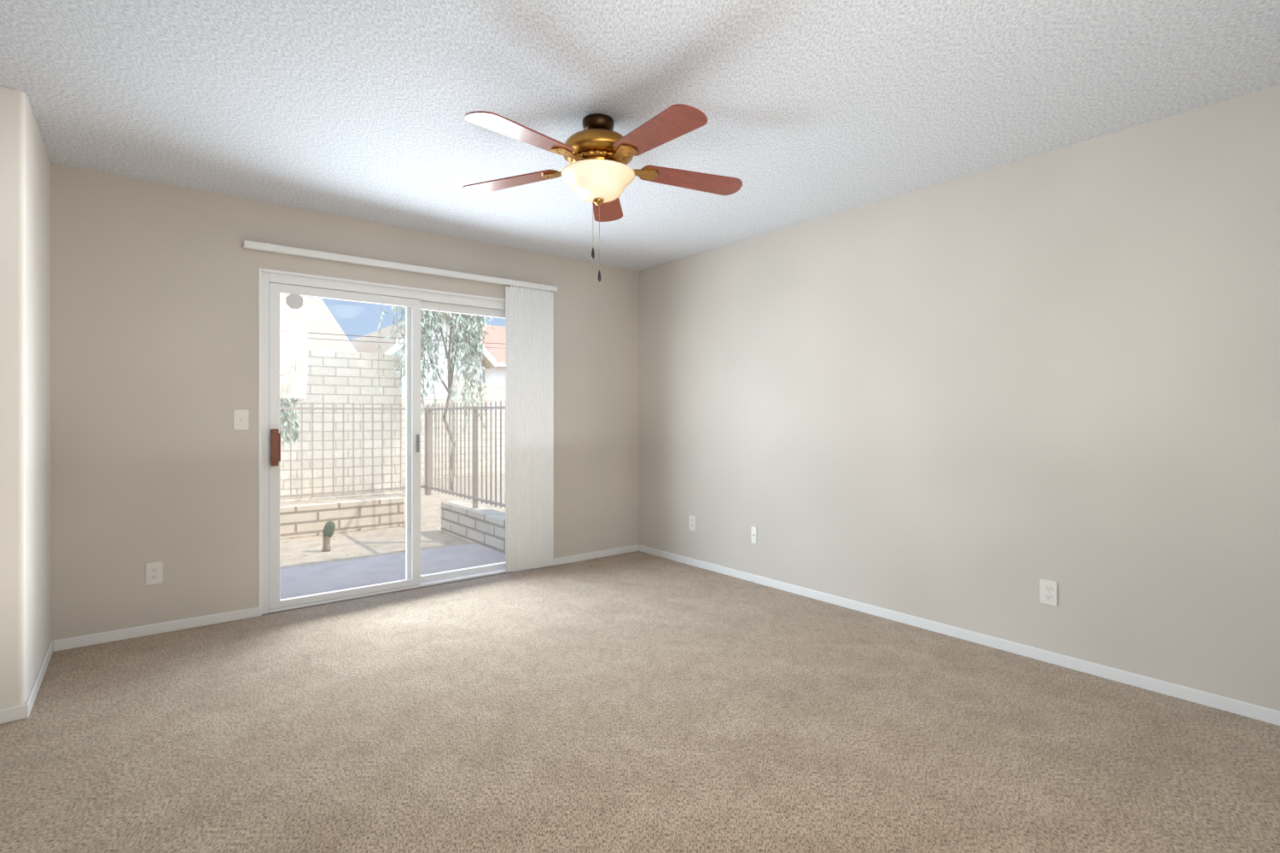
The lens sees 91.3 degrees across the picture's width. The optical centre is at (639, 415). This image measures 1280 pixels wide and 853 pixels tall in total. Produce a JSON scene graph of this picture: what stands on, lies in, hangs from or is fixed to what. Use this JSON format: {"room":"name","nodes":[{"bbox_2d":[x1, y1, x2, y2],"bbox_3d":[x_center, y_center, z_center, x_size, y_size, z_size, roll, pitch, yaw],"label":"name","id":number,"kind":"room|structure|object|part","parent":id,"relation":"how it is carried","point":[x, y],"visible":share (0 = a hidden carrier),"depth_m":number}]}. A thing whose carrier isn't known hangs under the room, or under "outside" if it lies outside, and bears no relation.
{"room":"empty living room","nodes":[
{"label":"empty living room","id":0,"kind":"room"},
{"bbox_2d":[0,86,50,709],"bbox_3d":[-3.299,-0.040,2.370,1.496,2.540,1.020,0,0,-39],"label":"wall","id":1,"kind":"structure","parent":0,"point":[25,402],"depth_m":2.44},
{"bbox_2d":[0,694,37,724],"bbox_3d":[-2.903,1.152,2.027,1.327,0.056,0.019,0,0,-39],"label":"baseboard","id":2,"kind":"structure","parent":1,"relation":"attached to","point":[22,712],"depth_m":2.42},
{"bbox_2d":[29,640,58,694],"bbox_3d":[-2.657,1.152,2.774,0.011,0.056,0.810,0,0,-39],"label":"baseboard","id":3,"kind":"structure","parent":1,"relation":"attached to","point":[53,647],"depth_m":2.84},
{"bbox_2d":[50,162,638,641],"bbox_3d":[-1.468,-0.040,4.386,3.901,2.440,0.150,0,0,-39],"label":"wall","id":4,"kind":"structure","parent":0,"point":[153,344],"depth_m":3.48},
{"bbox_2d":[145,561,162,585],"bbox_3d":[-2.616,0.850,3.370,0.072,0.117,0.007,0,0,-39],"label":"electrical outlet","id":5,"kind":"object","parent":4,"relation":"attached to","point":[154,573],"visible":1,"depth_m":3.37},
{"bbox_2d":[58,606,260,651],"bbox_3d":[-2.582,1.152,3.395,0.902,0.056,0.011,0,0,-39],"label":"baseboard","id":6,"kind":"structure","parent":4,"relation":"attached to","point":[114,636],"depth_m":3.37},
{"bbox_2d":[233,409,248,430],"bbox_3d":[-2.302,0.025,3.613,0.072,0.117,0.019,0,0,-39],"label":"light switch","id":7,"kind":"object","parent":4,"relation":"attached to","point":[241,419],"visible":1,"depth_m":3.62},
{"bbox_2d":[268,282,505,610],"bbox_3d":[-1.550,0.183,4.287,1.726,1.958,0.126,0,0,-39],"label":"door","id":8,"kind":"structure","parent":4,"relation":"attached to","point":[276,290],"depth_m":4.17},
{"bbox_2d":[285,294,302,308],"bbox_3d":[-2.116,-0.700,3.834,0.092,0.092,0.001,0,0,-39],"label":"sticker","id":9,"kind":"object","parent":8,"relation":"attached to","point":[293,301],"visible":1,"depth_m":3.83},
{"bbox_3d":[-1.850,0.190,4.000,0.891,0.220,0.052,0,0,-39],"label":"door handle","id":10,"kind":"part","parent":8,"relation":"part of"},
{"bbox_3d":[-1.256,0.183,4.582,0.899,1.958,0.030,0,0,-39],"label":"door panel fixed","id":11,"kind":"part","parent":8,"relation":"part of"},
{"bbox_2d":[258,267,535,616],"bbox_3d":[-1.558,0.157,4.296,1.844,2.047,0.129,0,0,-39],"label":"door frame","id":12,"kind":"structure","parent":4,"relation":"attached to","point":[266,276],"depth_m":3.76},
{"bbox_2d":[261,568,534,616],"bbox_3d":[-1.567,1.232,4.308,2.420,0.096,0.150,0,0,-39],"label":"door threshold","id":13,"kind":"structure","parent":4,"relation":"attached to","point":[386,593],"depth_m":4.14},
{"bbox_2d":[243,240,557,291],"bbox_3d":[-1.472,-0.988,4.248,2.075,0.045,0.053,0,0,-39],"label":"blind headrail","id":14,"kind":"object","parent":4,"relation":"attached to","point":[317,254],"visible":1,"depth_m":4.08},
{"bbox_2d":[505,285,553,572],"bbox_3d":[-0.833,0.099,4.739,0.397,2.127,0.029,0,0,-39],"label":"vane","id":15,"kind":"object","parent":14,"relation":"hanging from","point":[529,428],"visible":1,"depth_m":4.73},
{"bbox_2d":[535,545,638,569],"bbox_3d":[-0.413,1.152,5.124,0.998,0.056,0.011,0,0,-39],"label":"baseboard","id":16,"kind":"structure","parent":4,"relation":"attached to","point":[601,554],"depth_m":5.15},
{"bbox_2d":[279,330,505,349],"bbox_3d":[-8.880,-0.775,12.744,30.160,3.990,0.160,0,0,-39],"label":"wire","id":17,"kind":"object","parent":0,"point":[363,336],"depth_m":14.48},
{"bbox_2d":[0,551,1279,852],"bbox_3d":[-0.391,1.230,1.843,5.387,0.100,5.170,0,0,-39],"label":"floor","id":18,"kind":"structure","parent":0,"point":[637,701],"depth_m":2.29},
{"bbox_2d":[0,0,1279,270],"bbox_3d":[-0.438,-1.320,1.902,5.387,0.120,5.320,0,0,-39],"label":"ceiling","id":19,"kind":"structure","parent":0,"point":[360,109],"depth_m":2.43},
{"bbox_2d":[462,104,742,281],"bbox_3d":[-0.162,-0.913,2.635,1.271,0.693,1.242,0,0,-39],"label":"ceiling fan","id":20,"kind":"object","parent":19,"relation":"hanging from","point":[597,153],"visible":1,"depth_m":2.57},
{"bbox_2d":[638,84,1279,711],"bbox_3d":[1.657,-0.040,3.476,0.150,2.440,5.170,0,0,-39],"label":"wall","id":21,"kind":"structure","parent":0,"point":[985,402],"depth_m":3.09},
{"bbox_2d":[689,515,696,530],"bbox_3d":[0.412,0.845,4.911,0.007,0.117,0.072,0,0,-39],"label":"electrical outlet","id":22,"kind":"object","parent":21,"relation":"attached to","point":[692,522],"visible":1,"depth_m":4.91},
{"bbox_2d":[750,526,756,543],"bbox_3d":[0.803,0.845,4.417,0.012,0.117,0.046,0,0,-39],"label":"outlet","id":23,"kind":"object","parent":21,"relation":"attached to","point":[753,534],"visible":1,"depth_m":4.42},
{"bbox_2d":[638,544,1279,726],"bbox_3d":[1.536,1.152,3.495,0.015,0.056,4.990,0,0,-39],"label":"baseboard","id":24,"kind":"structure","parent":21,"relation":"attached to","point":[1196,696],"depth_m":3.07},
{"bbox_2d":[1040,579,1057,606],"bbox_3d":[1.948,0.845,2.984,0.007,0.117,0.072,0,0,-39],"label":"electrical outlet","id":25,"kind":"object","parent":21,"relation":"attached to","point":[1048,592],"visible":1,"depth_m":2.98},
{"label":"outside","id":26,"kind":"structure","parent":0,"visible":0},
{"bbox_2d":[279,473,505,569],"bbox_3d":[-16.168,1.320,28.303,90.000,0.200,55.580,0,0,-39],"label":"ground","id":27,"kind":"structure","parent":26,"point":[292,559],"depth_m":6.23},
{"bbox_2d":[279,352,303,446],"bbox_3d":[-4.200,0.243,6.906,1.015,1.968,1.309,0,0,-39],"label":"tree","id":28,"kind":"object","parent":27,"relation":"on","point":[288,398],"depth_m":7.16},
{"bbox_2d":[279,294,355,352],"bbox_3d":[-17.058,-1.175,13.258,18.750,4.790,7.900,0,0,-39],"label":"house","id":29,"kind":"structure","parent":27,"relation":"on","point":[306,321],"depth_m":16.63},
{"bbox_2d":[321,521,335,552],"bbox_3d":[-2.804,1.087,5.630,0.107,0.266,0.092,0,0,-39],"label":"cactus","id":30,"kind":"object","parent":27,"relation":"on","point":[325,535],"depth_m":5.60},
{"bbox_2d":[279,495,403,540],"bbox_3d":[-5.888,1.062,4.386,8.260,0.315,0.200,0,0,-39],"label":"wall","id":31,"kind":"structure","parent":27,"relation":"on","point":[390,519],"depth_m":6.49},
{"bbox_2d":[279,401,505,508],"bbox_3d":[-4.970,0.387,3.468,8.590,1.034,2.620,0,0,-39],"label":"fence","id":32,"kind":"object","parent":31,"relation":"on","point":[427,451],"depth_m":6.47},
{"bbox_2d":[279,543,505,599],"bbox_3d":[-3.311,1.228,3.704,5.440,0.085,1.080,0,0,-39],"label":"patio slab","id":33,"kind":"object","parent":27,"relation":"on","point":[468,548],"depth_m":4.81},
{"bbox_2d":[279,348,505,502],"bbox_3d":[-3.025,0.135,11.816,50.000,2.170,2.250,0,0,-39],"label":"wall","id":34,"kind":"structure","parent":27,"relation":"on","point":[357,431],"depth_m":9.41},
{"bbox_2d":[349,311,495,399],"bbox_3d":[-8.670,-0.935,21.224,3.100,4.310,10.600,0,0,-39],"label":"house","id":35,"kind":"structure","parent":27,"relation":"on","point":[445,328],"depth_m":17.46},
{"bbox_2d":[375,304,494,491],"bbox_3d":[-3.150,-1.336,9.692,1.966,5.117,1.560,0,0,-39],"label":"tree","id":36,"kind":"object","parent":27,"relation":"on","point":[473,340],"depth_m":9.56},
{"bbox_2d":[441,500,505,553],"bbox_3d":[-1.391,1.062,5.836,0.200,0.315,1.980,0,0,-39],"label":"wall","id":37,"kind":"structure","parent":27,"relation":"on","point":[479,522],"depth_m":5.92},
{"bbox_2d":[478,325,505,383],"bbox_3d":[-1.474,-1.150,27.919,16.400,4.740,9.400,0,0,-39],"label":"house","id":38,"kind":"structure","parent":27,"relation":"on","point":[498,330],"depth_m":20.71}
]}

